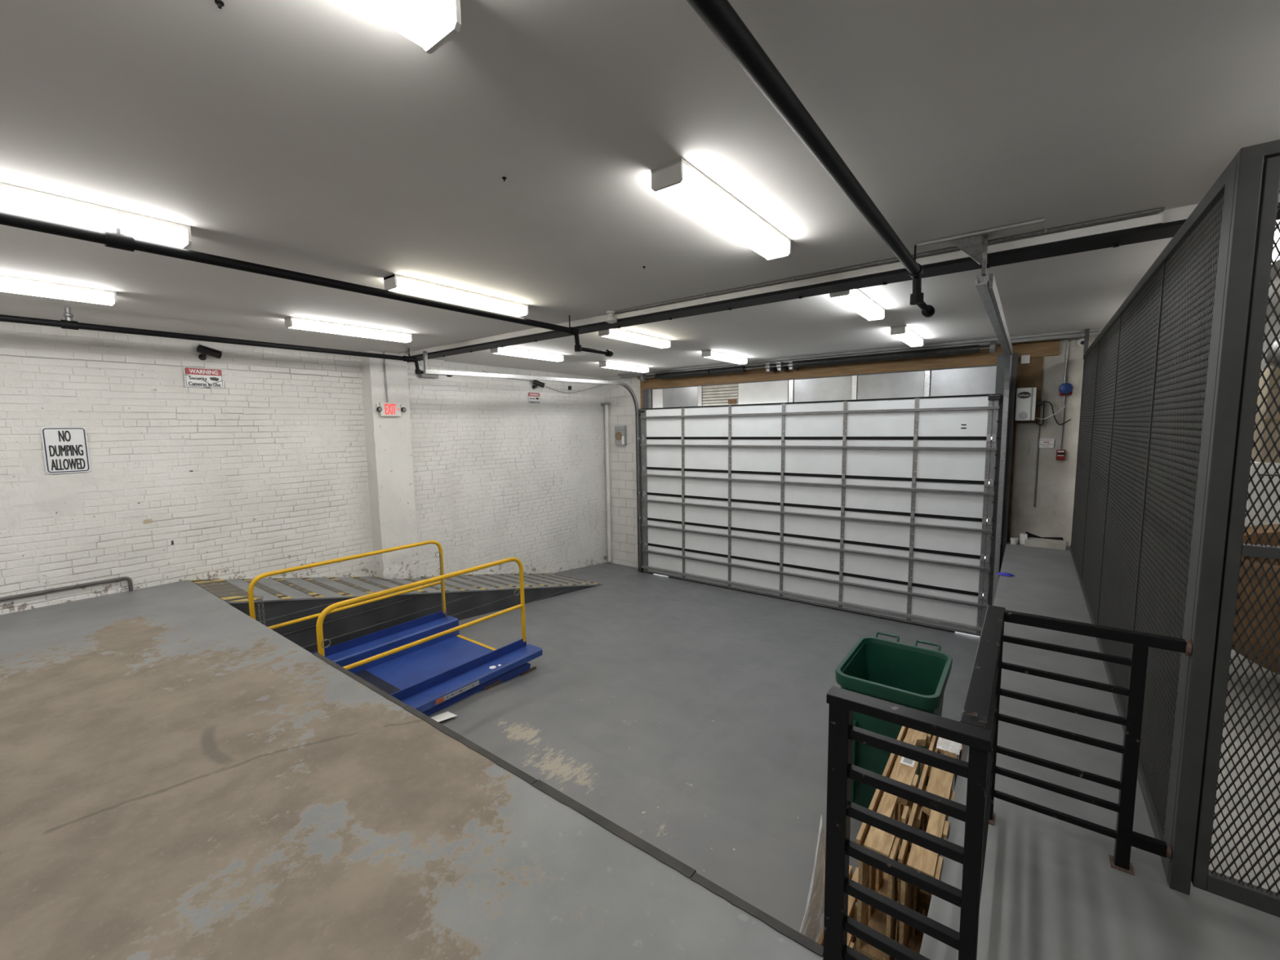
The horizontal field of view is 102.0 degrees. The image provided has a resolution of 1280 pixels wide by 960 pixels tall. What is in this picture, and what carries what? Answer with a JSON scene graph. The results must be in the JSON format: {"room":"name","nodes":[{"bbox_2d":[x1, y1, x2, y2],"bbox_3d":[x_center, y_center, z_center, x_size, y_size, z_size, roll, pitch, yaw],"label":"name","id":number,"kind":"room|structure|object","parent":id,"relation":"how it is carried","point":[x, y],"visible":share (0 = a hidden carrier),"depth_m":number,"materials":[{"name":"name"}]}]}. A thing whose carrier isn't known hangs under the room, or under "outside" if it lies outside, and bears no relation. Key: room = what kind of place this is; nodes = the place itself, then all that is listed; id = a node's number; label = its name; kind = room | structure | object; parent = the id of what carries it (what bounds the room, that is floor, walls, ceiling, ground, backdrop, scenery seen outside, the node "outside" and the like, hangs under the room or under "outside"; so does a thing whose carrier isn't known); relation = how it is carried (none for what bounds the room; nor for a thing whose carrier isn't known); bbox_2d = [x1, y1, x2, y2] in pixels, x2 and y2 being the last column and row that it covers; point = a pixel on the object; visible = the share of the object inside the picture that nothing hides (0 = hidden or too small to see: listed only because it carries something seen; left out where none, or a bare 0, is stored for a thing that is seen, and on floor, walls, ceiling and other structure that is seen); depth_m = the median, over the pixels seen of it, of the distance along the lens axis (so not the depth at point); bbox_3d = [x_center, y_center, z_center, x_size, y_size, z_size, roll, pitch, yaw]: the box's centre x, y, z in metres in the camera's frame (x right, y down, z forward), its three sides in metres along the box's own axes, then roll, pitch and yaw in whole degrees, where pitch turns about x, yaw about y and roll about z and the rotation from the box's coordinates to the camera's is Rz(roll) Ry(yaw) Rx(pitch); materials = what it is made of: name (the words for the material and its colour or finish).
{"room":"loading dock","nodes":[
{"label":"loading dock","id":0,"kind":"room"},
{"bbox_2d":[0,321,607,614],"bbox_3d":[-4.936,0.465,6.147,0.591,4.254,14.150,4,7,37],"label":"wall","id":1,"kind":"structure","parent":0,"point":[293,462],"depth_m":6.52,"materials":[{"name":"brick"}]},
{"bbox_2d":[40,426,90,474],"bbox_3d":[-5.646,-0.294,5.101,0.006,0.451,0.300,4,7,37],"label":"sign","id":2,"kind":"object","parent":1,"relation":"attached to","point":[65,449],"visible":1,"depth_m":5.10,"materials":[{"name":"white metal"}]},
{"bbox_2d":[0,576,133,600],"bbox_3d":[-7.188,1.356,3.158,0.034,0.175,5.936,4,7,37],"label":"pipe","id":3,"kind":"object","parent":1,"relation":"attached to","point":[128,579],"visible":1,"depth_m":5.15,"materials":[{"name":"metal"}]},
{"bbox_2d":[183,366,223,388],"bbox_3d":[-4.976,-1.167,5.920,0.012,0.223,0.352,4,7,37],"label":"warning sign","id":4,"kind":"object","parent":1,"relation":"attached to","point":[197,377],"visible":1,"depth_m":5.91,"materials":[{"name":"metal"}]},
{"bbox_2d":[196,343,222,359],"bbox_3d":[-4.891,-1.449,5.891,0.235,0.173,0.121,-3,6,-24],"label":"security camera","id":5,"kind":"object","parent":1,"relation":"on","point":[203,349],"visible":1,"depth_m":5.86,"materials":[{"name":"plastic"}]},
{"bbox_2d":[382,351,387,402],"bbox_3d":[-3.588,-1.447,7.307,0.030,0.705,0.030,1,6,14],"label":"conduit","id":6,"kind":"object","parent":1,"relation":"attached to","point":[385,384],"visible":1,"depth_m":7.30,"materials":[{"name":"metal"}]},
{"bbox_2d":[375,402,406,416],"bbox_3d":[-3.538,-1.002,7.369,0.077,0.195,0.423,4,7,37],"label":"exit sign","id":7,"kind":"object","parent":1,"relation":"attached to","point":[385,409],"visible":1,"depth_m":7.34,"materials":[{"name":"red"}]},
{"bbox_2d":[375,404,382,412],"bbox_3d":[-3.642,-1.006,7.226,0.072,0.114,0.073,4,7,37],"label":"lamp","id":8,"kind":"object","parent":7,"relation":"attached to","point":[379,406],"depth_m":7.22,"materials":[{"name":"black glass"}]},
{"bbox_2d":[400,404,406,412],"bbox_3d":[-3.432,-1.038,7.504,0.072,0.114,0.073,4,7,37],"label":"lamp","id":9,"kind":"object","parent":7,"relation":"attached to","point":[402,408],"depth_m":7.49,"materials":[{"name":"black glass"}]},
{"bbox_2d":[418,373,438,378],"bbox_3d":[-3.246,-1.618,7.965,0.100,0.093,0.300,4,7,37],"label":"junction box","id":10,"kind":"object","parent":1,"relation":"attached to","point":[423,375],"visible":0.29,"depth_m":7.93,"materials":[{"name":"white metal"}]},
{"bbox_2d":[527,391,540,404],"bbox_3d":[-2.012,-1.556,9.846,0.006,0.215,0.300,4,7,37],"label":"warning sign","id":11,"kind":"object","parent":1,"relation":"attached to","point":[533,397],"visible":1,"depth_m":9.84,"materials":[{"name":"white plastic"}]},
{"bbox_2d":[532,379,544,388],"bbox_3d":[-1.924,-1.815,9.819,0.235,0.173,0.121,-3,6,-24],"label":"security camera","id":12,"kind":"object","parent":1,"relation":"attached to","point":[537,383],"visible":0.99,"depth_m":9.78,"materials":[{"name":"plastic"}]},
{"bbox_2d":[481,370,603,393],"bbox_3d":[-1.762,-1.870,10.157,0.014,0.292,3.152,4,7,37],"label":"cable","id":13,"kind":"object","parent":1,"relation":"attached to","point":[482,371],"visible":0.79,"depth_m":10.29,"materials":[{"name":"black rubber"}]},
{"bbox_2d":[188,573,604,652],"bbox_3d":[-2.750,1.778,8.086,1.390,1.787,6.257,4,7,37],"label":"ramp","id":14,"kind":"structure","parent":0,"point":[466,596],"depth_m":6.45,"materials":[{"name":"paint"}]},
{"bbox_2d":[0,579,822,959],"bbox_3d":[-2.115,2.669,-0.308,12.750,1.886,6.493,4,7,37],"label":"platform","id":15,"kind":"object","parent":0,"point":[181,778],"visible":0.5,"depth_m":2.18,"materials":[{"name":"paint"}]},
{"bbox_2d":[312,652,823,956],"bbox_3d":[-0.929,1.435,2.766,3.776,0.094,0.050,4,7,37],"label":"strip","id":16,"kind":"object","parent":15,"relation":"attached to","point":[686,870],"visible":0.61,"depth_m":2.14,"materials":[{"name":"metal"}]},
{"bbox_2d":[603,376,640,568],"bbox_3d":[-0.390,-0.088,11.490,1.400,4.345,0.201,4,7,37],"label":"wall","id":17,"kind":"structure","parent":0,"point":[621,410],"depth_m":11.35,"materials":[{"name":"paint"}]},
{"bbox_2d":[422,351,643,571],"bbox_3d":[-1.392,0.106,8.902,0.058,4.050,4.751,4,7,37],"label":"door track","id":18,"kind":"object","parent":17,"relation":"attached to","point":[426,371],"visible":0.98,"depth_m":10.24,"materials":[{"name":"metal"}]},
{"bbox_2d":[600,402,611,561],"bbox_3d":[-0.729,0.067,11.543,0.170,3.535,0.130,4,7,37],"label":"pipe","id":19,"kind":"object","parent":17,"relation":"attached to","point":[606,414],"visible":1,"depth_m":11.49,"materials":[{"name":"metal"}]},
{"bbox_2d":[614,426,626,444],"bbox_3d":[-0.419,-0.963,11.229,0.270,0.410,0.087,4,7,37],"label":"control box","id":20,"kind":"object","parent":17,"relation":"attached to","point":[620,432],"visible":1,"depth_m":11.18,"materials":[{"name":"plastic"}]},
{"bbox_2d":[638,408,647,564],"bbox_3d":[0.104,0.327,10.923,0.230,3.620,0.220,4,7,37],"label":"trim","id":21,"kind":"structure","parent":17,"relation":"attached to","point":[638,409],"depth_m":10.77,"materials":[{"name":"paint"}]},
{"bbox_2d":[637,344,1000,379],"bbox_3d":[2.537,-2.003,8.979,6.300,0.115,0.230,4,7,37],"label":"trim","id":22,"kind":"structure","parent":17,"relation":"attached to","point":[997,345],"depth_m":9.13,"materials":[{"name":"brown wood"}]},
{"bbox_2d":[642,364,996,408],"bbox_3d":[2.493,-1.501,8.870,6.110,0.440,0.085,4,7,37],"label":"window","id":23,"kind":"structure","parent":17,"relation":"in","point":[977,380],"depth_m":8.33,"materials":[{"name":"glass"}]},
{"bbox_2d":[640,339,1059,408],"bbox_3d":[2.736,-1.644,8.761,6.755,0.700,0.100,4,7,37],"label":"wooden beam","id":24,"kind":"structure","parent":17,"relation":"attached to","point":[1044,348],"depth_m":8.08,"materials":[{"name":"brown wood"}]},
{"bbox_2d":[0,0,1279,377],"bbox_3d":[0.031,-1.411,2.179,13.100,0.150,14.150,4,7,37],"label":"ceiling","id":25,"kind":"structure","parent":0,"point":[312,137],"depth_m":2.07,"materials":[{"name":"paint"}]},
{"bbox_2d":[0,275,117,306],"bbox_3d":[-4.490,-1.365,3.580,0.157,0.092,1.225,4,7,37],"label":"ceiling light","id":26,"kind":"object","parent":25,"relation":"attached to","point":[10,284],"visible":1,"depth_m":3.79,"materials":[{"name":"white plastic"}]},
{"bbox_2d":[0,182,191,248],"bbox_3d":[-2.840,-1.264,2.343,0.157,0.092,1.225,4,7,37],"label":"ceiling light","id":27,"kind":"object","parent":25,"relation":"attached to","point":[14,199],"visible":0.93,"depth_m":2.50,"materials":[{"name":"white plastic"}]},
{"bbox_2d":[214,0,224,8],"bbox_3d":[-1.086,-1.227,1.339,0.018,0.014,0.018,-4,7,-30],"label":"ceiling hook","id":28,"kind":"object","parent":25,"relation":"attached to","point":[219,2],"visible":1,"depth_m":1.34,"materials":[{"name":"black metal"}]},
{"bbox_2d":[0,306,453,377],"bbox_3d":[-5.535,-1.245,3.781,0.076,0.341,9.376,4,7,37],"label":"pipe","id":29,"kind":"object","parent":25,"relation":"hanging from","point":[68,323],"visible":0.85,"depth_m":5.10,"materials":[{"name":"metal"}]},
{"bbox_2d":[0,211,613,356],"bbox_3d":[-3.107,-1.093,1.929,0.076,0.341,9.326,4,7,37],"label":"pipe","id":30,"kind":"object","parent":25,"relation":"hanging from","point":[117,238],"visible":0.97,"depth_m":2.96,"materials":[{"name":"metal"}]},
{"bbox_2d":[284,315,412,342],"bbox_3d":[-3.039,-1.581,5.499,0.157,0.092,1.225,4,7,37],"label":"ceiling light","id":31,"kind":"object","parent":25,"relation":"attached to","point":[295,322],"visible":1,"depth_m":5.38,"materials":[{"name":"white plastic"}]},
{"bbox_2d":[346,0,461,54],"bbox_3d":[-0.886,-1.144,0.878,0.157,0.092,1.225,4,7,37],"label":"ceiling light","id":32,"kind":"object","parent":25,"relation":"attached to","point":[429,24],"visible":1,"depth_m":1.29,"materials":[{"name":"white plastic"}]},
{"bbox_2d":[383,273,528,317],"bbox_3d":[-1.430,-1.473,4.206,0.157,0.092,1.225,4,7,37],"label":"ceiling light","id":33,"kind":"object","parent":25,"relation":"attached to","point":[395,282],"visible":0.9,"depth_m":4.06,"materials":[{"name":"white plastic"}]},
{"bbox_2d":[490,346,564,361],"bbox_3d":[-1.580,-1.794,7.393,0.157,0.092,1.225,4,7,37],"label":"ceiling light","id":34,"kind":"object","parent":25,"relation":"attached to","point":[509,351],"visible":0.84,"depth_m":7.30,"materials":[{"name":"white plastic"}]},
{"bbox_2d":[605,311,617,323],"bbox_3d":[-0.275,-1.563,4.980,0.115,0.102,0.115,4,7,37],"label":"smoke detector","id":35,"kind":"object","parent":25,"relation":"attached to","point":[611,319],"visible":0.98,"depth_m":4.95,"materials":[{"name":"white plastic"}]},
{"bbox_2d":[599,360,648,373],"bbox_3d":[-0.262,-1.992,9.168,0.157,0.092,1.225,4,7,37],"label":"ceiling light","id":36,"kind":"object","parent":25,"relation":"attached to","point":[605,364],"visible":1,"depth_m":9.04,"materials":[{"name":"white plastic"}]},
{"bbox_2d":[598,328,671,348],"bbox_3d":[-0.034,-1.696,6.209,0.157,0.092,1.225,4,7,37],"label":"ceiling light","id":37,"kind":"object","parent":25,"relation":"attached to","point":[616,333],"visible":0.84,"depth_m":6.10,"materials":[{"name":"white plastic"}]},
{"bbox_2d":[650,157,791,260],"bbox_3d":[0.478,-1.347,2.681,0.157,0.092,1.225,4,7,37],"label":"ceiling light","id":38,"kind":"object","parent":25,"relation":"attached to","point":[678,180],"visible":1,"depth_m":2.47,"materials":[{"name":"white plastic"}]},
{"bbox_2d":[701,350,747,364],"bbox_3d":[1.336,-1.905,8.069,0.157,0.092,1.225,4,7,37],"label":"ceiling light","id":39,"kind":"object","parent":25,"relation":"attached to","point":[713,354],"visible":1,"depth_m":7.90,"materials":[{"name":"white plastic"}]},
{"bbox_2d":[686,0,934,317],"bbox_3d":[-0.677,-0.940,0.083,0.081,0.345,9.286,4,7,37],"label":"pipe","id":40,"kind":"object","parent":25,"relation":"hanging from","point":[721,18],"visible":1,"depth_m":1.58,"materials":[{"name":"metal"}]},
{"bbox_2d":[396,188,1279,362],"bbox_3d":[1.386,-1.477,3.906,12.590,0.107,0.295,4,7,37],"label":"ceiling beam","id":41,"kind":"structure","parent":25,"relation":"attached to","point":[1160,223],"depth_m":3.62,"materials":[{"name":"metal"}]},
{"bbox_2d":[829,288,884,320],"bbox_3d":[1.954,-1.563,4.606,0.157,0.092,1.225,4,7,37],"label":"ceiling light","id":42,"kind":"object","parent":25,"relation":"attached to","point":[855,300],"visible":0.81,"depth_m":4.49,"materials":[{"name":"white plastic"}]},
{"bbox_2d":[617,328,1100,377],"bbox_3d":[2.587,-1.982,8.546,7.500,0.070,0.160,4,7,37],"label":"trim","id":43,"kind":"structure","parent":25,"relation":"attached to","point":[1093,332],"depth_m":7.61,"materials":[{"name":"metal"}]},
{"bbox_2d":[890,324,923,346],"bbox_3d":[3.312,-1.765,6.402,0.157,0.092,1.225,4,7,37],"label":"ceiling light","id":44,"kind":"object","parent":25,"relation":"attached to","point":[904,333],"visible":1,"depth_m":6.17,"materials":[{"name":"white plastic"}]},
{"bbox_2d":[1271,224,1279,261],"bbox_3d":[3.900,-1.444,3.148,0.157,0.092,1.225,4,7,37],"label":"ceiling light","id":45,"kind":"object","parent":25,"relation":"attached to","point":[1277,234],"visible":0.02,"depth_m":3.08,"materials":[{"name":"white"}]},
{"bbox_2d":[428,562,979,933],"bbox_3d":[0.483,2.303,7.384,7.650,0.990,9.100,4,7,37],"label":"floor","id":46,"kind":"structure","parent":0,"point":[691,717],"depth_m":4.79,"materials":[{"name":"grey paint"}]},
{"bbox_2d":[248,540,542,715],"bbox_3d":[-2.429,1.515,5.321,1.786,1.297,2.137,4,7,37],"label":"lift","id":47,"kind":"object","parent":46,"relation":"on","point":[424,663],"visible":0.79,"depth_m":5.55,"materials":[{"name":"metal"}]},
{"bbox_2d":[431,711,457,721],"bbox_3d":[-1.744,2.098,4.596,0.180,0.021,0.170,4,7,37],"label":"paper sheet","id":48,"kind":"object","parent":46,"relation":"on","point":[446,715],"visible":0.9,"depth_m":4.61,"materials":[{"name":"white paper"}]},
{"bbox_2d":[799,814,826,942],"bbox_3d":[0.661,1.873,2.191,0.149,0.893,0.700,4,7,37],"label":"plastic wrap","id":49,"kind":"object","parent":46,"relation":"on","point":[810,928],"visible":0.7,"depth_m":2.21,"materials":[{"name":"clear plastic"}]},
{"bbox_2d":[636,393,1003,636],"bbox_3d":[2.446,0.394,8.928,6.174,3.419,0.117,4,7,37],"label":"door","id":50,"kind":"structure","parent":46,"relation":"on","point":[879,508],"depth_m":8.40,"materials":[{"name":"metal"}]},
{"bbox_2d":[817,865,858,950],"bbox_3d":[0.818,2.121,2.175,0.126,0.409,0.860,4,7,37],"label":"wooden pallet","id":51,"kind":"object","parent":46,"relation":"on","point":[852,907],"visible":0.19,"depth_m":2.34,"materials":[{"name":"brown wood"}]},
{"bbox_2d":[835,631,952,808],"bbox_3d":[1.758,1.738,3.588,0.608,1.052,0.857,4,7,37],"label":"bin","id":52,"kind":"object","parent":46,"relation":"on","point":[914,677],"visible":0.61,"depth_m":3.59,"materials":[{"name":"plastic"}]},
{"bbox_2d":[855,725,933,959],"bbox_3d":[1.216,1.825,2.452,0.139,0.932,1.060,3,7,36],"label":"wooden pallet","id":53,"kind":"object","parent":46,"relation":"on","point":[899,768],"visible":0.53,"depth_m":2.17,"materials":[{"name":"brown wood"}]},
{"bbox_2d":[902,757,912,764],"bbox_3d":[1.294,1.351,2.499,0.037,0.001,0.056,3,7,36],"label":"label","id":54,"kind":"object","parent":53,"relation":"on","point":[905,761],"depth_m":2.48,"materials":[{"name":"white paper"}]},
{"bbox_2d":[897,735,964,953],"bbox_3d":[1.344,1.838,2.382,0.139,0.914,1.070,3,7,36],"label":"wooden pallet","id":55,"kind":"object","parent":46,"relation":"on","point":[939,782],"visible":0.41,"depth_m":2.14,"materials":[{"name":"brown wood"}]},
{"bbox_2d":[935,737,961,755],"bbox_3d":[1.580,1.323,2.630,0.105,0.043,0.280,4,7,37],"label":"plastic film","id":56,"kind":"object","parent":55,"relation":"on","point":[943,744],"visible":0.41,"depth_m":2.56,"materials":[{"name":"white plastic"}]},
{"bbox_2d":[1009,335,1097,546],"bbox_3d":[5.479,0.271,7.088,0.950,4.345,0.203,4,7,37],"label":"wall","id":57,"kind":"structure","parent":0,"point":[1051,517],"depth_m":6.89,"materials":[{"name":"white paint"}]},
{"bbox_2d":[639,341,996,381],"bbox_3d":[2.414,-1.914,8.714,5.930,0.155,0.315,4,7,37],"label":"shaft","id":58,"kind":"object","parent":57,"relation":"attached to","point":[793,366],"visible":1,"depth_m":8.06,"materials":[{"name":"metal"}]},
{"bbox_2d":[917,217,1044,605],"bbox_3d":[3.462,0.370,5.165,0.620,4.095,4.900,4,7,37],"label":"door track","id":59,"kind":"object","parent":57,"relation":"attached to","point":[971,244],"visible":0.96,"depth_m":4.01,"materials":[{"name":"metal"}]},
{"bbox_2d":[987,352,1017,605],"bbox_3d":[5.000,0.363,7.217,0.220,4.150,0.210,4,7,37],"label":"trim","id":60,"kind":"structure","parent":57,"relation":"attached to","point":[999,388],"depth_m":7.04,"materials":[{"name":"paint"}]},
{"bbox_2d":[1000,355,1016,543],"bbox_3d":[5.030,-0.408,7.039,0.095,2.560,0.300,4,7,37],"label":"trim","id":61,"kind":"structure","parent":57,"relation":"attached to","point":[1015,422],"depth_m":7.09,"materials":[{"name":"metal"}]},
{"bbox_2d":[1020,355,1030,364],"bbox_3d":[5.162,-1.617,6.941,0.095,0.110,0.010,4,7,37],"label":"paper note","id":62,"kind":"object","parent":57,"relation":"attached to","point":[1024,358],"visible":1,"depth_m":6.94,"materials":[{"name":"white paper"}]},
{"bbox_2d":[1013,355,1043,422],"bbox_3d":[5.187,-1.211,7.003,0.380,0.880,0.025,4,7,37],"label":"board","id":63,"kind":"object","parent":57,"relation":"attached to","point":[1029,375],"depth_m":6.93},
{"bbox_2d":[1014,387,1042,422],"bbox_3d":[5.183,-1.002,6.902,0.285,0.445,0.186,4,7,37],"label":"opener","id":64,"kind":"object","parent":57,"relation":"attached to","point":[1026,402],"visible":1,"depth_m":6.85,"materials":[{"name":"plastic"}]},
{"bbox_2d":[1035,400,1071,425],"bbox_3d":[5.426,-0.882,6.799,0.370,0.331,0.016,4,7,37],"label":"cord","id":65,"kind":"object","parent":64,"relation":"hanging from","point":[1044,400],"visible":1,"depth_m":6.80,"materials":[{"name":"plastic"}]},
{"bbox_2d":[1035,388,1074,419],"bbox_3d":[5.399,-0.985,6.751,0.377,0.388,0.023,4,7,37],"label":"cable","id":66,"kind":"object","parent":64,"relation":"attached to","point":[1073,388],"visible":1,"depth_m":6.71,"materials":[{"name":"grey plastic"}]},
{"bbox_2d":[1033,421,1039,506],"bbox_3d":[5.350,-0.209,6.989,0.019,1.155,0.019,-4,7,-30],"label":"rod","id":67,"kind":"object","parent":57,"relation":"hanging from","point":[1038,429],"visible":1,"depth_m":6.98,"materials":[{"name":"metal"}]},
{"bbox_2d":[1039,438,1054,448],"bbox_3d":[5.422,-0.489,6.911,0.157,0.125,0.011,4,7,37],"label":"notice","id":68,"kind":"object","parent":57,"relation":"attached to","point":[1043,442],"visible":1,"depth_m":6.91,"materials":[{"name":"white paper"}]},
{"bbox_2d":[1055,449,1065,460],"bbox_3d":[5.532,-0.330,6.816,0.093,0.135,0.065,4,7,37],"label":"station","id":69,"kind":"object","parent":57,"relation":"attached to","point":[1060,454],"visible":1,"depth_m":6.80,"materials":[{"name":"plastic"}]},
{"bbox_2d":[1059,395,1066,448],"bbox_3d":[5.538,-0.755,6.789,0.027,0.705,0.020,4,7,37],"label":"conduit","id":70,"kind":"object","parent":57,"relation":"attached to","point":[1064,396],"visible":1,"depth_m":6.78,"materials":[{"name":"metal"}]},
{"bbox_2d":[1058,382,1073,395],"bbox_3d":[5.510,-1.179,6.706,0.142,0.156,0.115,4,7,37],"label":"beacon","id":71,"kind":"object","parent":57,"relation":"attached to","point":[1065,388],"visible":1,"depth_m":6.67,"materials":[{"name":"blue plastic"}]},
{"bbox_2d":[1063,339,1069,382],"bbox_3d":[5.522,-1.523,6.711,0.035,0.570,0.035,-4,7,-30],"label":"conduit","id":72,"kind":"object","parent":57,"relation":"attached to","point":[1068,342],"visible":0.87,"depth_m":6.70,"materials":[{"name":"metal"}]},
{"bbox_2d":[1076,337,1084,346],"bbox_3d":[5.626,-1.755,6.585,0.110,0.113,0.084,4,7,37],"label":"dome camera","id":73,"kind":"object","parent":57,"relation":"attached to","point":[1080,342],"visible":0.65,"depth_m":6.58,"materials":[{"name":"plastic"}]},
{"bbox_2d":[920,540,1279,959],"bbox_3d":[5.094,2.228,2.970,5.200,1.892,7.457,4,7,37],"label":"floor","id":74,"kind":"structure","parent":0,"point":[1051,890],"depth_m":2.04,"materials":[{"name":"paint"}]},
{"bbox_2d":[995,572,1014,576],"bbox_3d":[3.954,1.013,5.607,0.170,0.032,0.081,4,7,37],"label":"glove","id":75,"kind":"object","parent":74,"relation":"on","point":[1006,574],"visible":1,"depth_m":5.59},
{"bbox_2d":[822,604,1191,959],"bbox_3d":[1.215,1.016,1.667,1.300,0.907,0.574,-5,7,-36],"label":"guard railing","id":76,"kind":"object","parent":74,"relation":"on","point":[977,728],"visible":1,"depth_m":1.47,"materials":[{"name":"metal"}]},
{"bbox_2d":[1010,537,1017,544],"bbox_3d":[5.088,0.831,7.046,0.095,0.079,0.095,4,7,37],"label":"tub","id":77,"kind":"object","parent":74,"relation":"on","point":[1013,540],"visible":1,"depth_m":7.02,"materials":[{"name":"white plastic"}]},
{"bbox_2d":[1019,533,1027,544],"bbox_3d":[5.215,0.801,7.047,0.080,0.135,0.080,4,7,37],"label":"tub","id":78,"kind":"object","parent":74,"relation":"on","point":[1022,536],"visible":0.86,"depth_m":7.02,"materials":[{"name":"white plastic"}]},
{"bbox_2d":[1024,537,1066,550],"bbox_3d":[5.397,0.844,6.909,0.436,0.077,0.277,4,7,37],"label":"concrete slab","id":79,"kind":"object","parent":74,"relation":"on","point":[1029,541],"visible":0.98,"depth_m":6.83,"materials":[{"name":"beige concrete"}]},
{"bbox_2d":[1069,139,1279,894],"bbox_3d":[4.153,-0.173,3.798,1.150,2.759,6.148,4,7,37],"label":"partition","id":80,"kind":"object","parent":74,"relation":"on","point":[1162,380],"visible":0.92,"depth_m":2.13,"materials":[{"name":"grey metal"}]},
{"bbox_2d":[1191,155,1279,917],"bbox_3d":[2.324,0.246,1.388,1.024,2.394,0.036,4,7,37],"label":"mesh screen","id":81,"kind":"object","parent":80,"relation":"attached to","point":[1266,900],"visible":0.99,"depth_m":1.67,"materials":[{"name":"grey metal"}]},
{"bbox_2d":[1231,524,1279,675],"bbox_3d":[4.084,0.789,2.937,1.339,1.008,1.323,4,7,37],"label":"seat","id":82,"kind":"object","parent":74,"relation":"on","point":[1276,566],"visible":0.27,"depth_m":2.92,"materials":[{"name":"wood"}]},
{"bbox_2d":[1244,460,1279,526],"bbox_3d":[6.007,0.492,4.298,1.500,1.268,0.640,4,7,37],"label":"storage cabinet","id":83,"kind":"object","parent":74,"relation":"on","point":[1261,470],"visible":0.22,"depth_m":4.41,"materials":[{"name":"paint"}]},
{"bbox_2d":[1251,367,1279,462],"bbox_3d":[5.755,-0.553,4.393,0.720,0.800,0.525,4,7,37],"label":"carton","id":84,"kind":"object","parent":83,"relation":"on","point":[1271,381],"visible":0.29,"depth_m":4.40,"materials":[{"name":"brown cardboard"}]},
{"bbox_2d":[1265,337,1279,367],"bbox_3d":[5.622,-1.119,4.370,0.437,0.330,0.437,4,7,37],"label":"bag","id":85,"kind":"object","parent":84,"relation":"on","point":[1274,346],"visible":0.56,"depth_m":4.44,"materials":[{"name":"plastic"}]},
{"bbox_2d":[1099,315,1279,369],"bbox_3d":[7.608,0.302,5.483,4.380,4.145,0.200,4,7,37],"label":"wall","id":86,"kind":"structure","parent":0,"point":[1270,337],"depth_m":5.68,"materials":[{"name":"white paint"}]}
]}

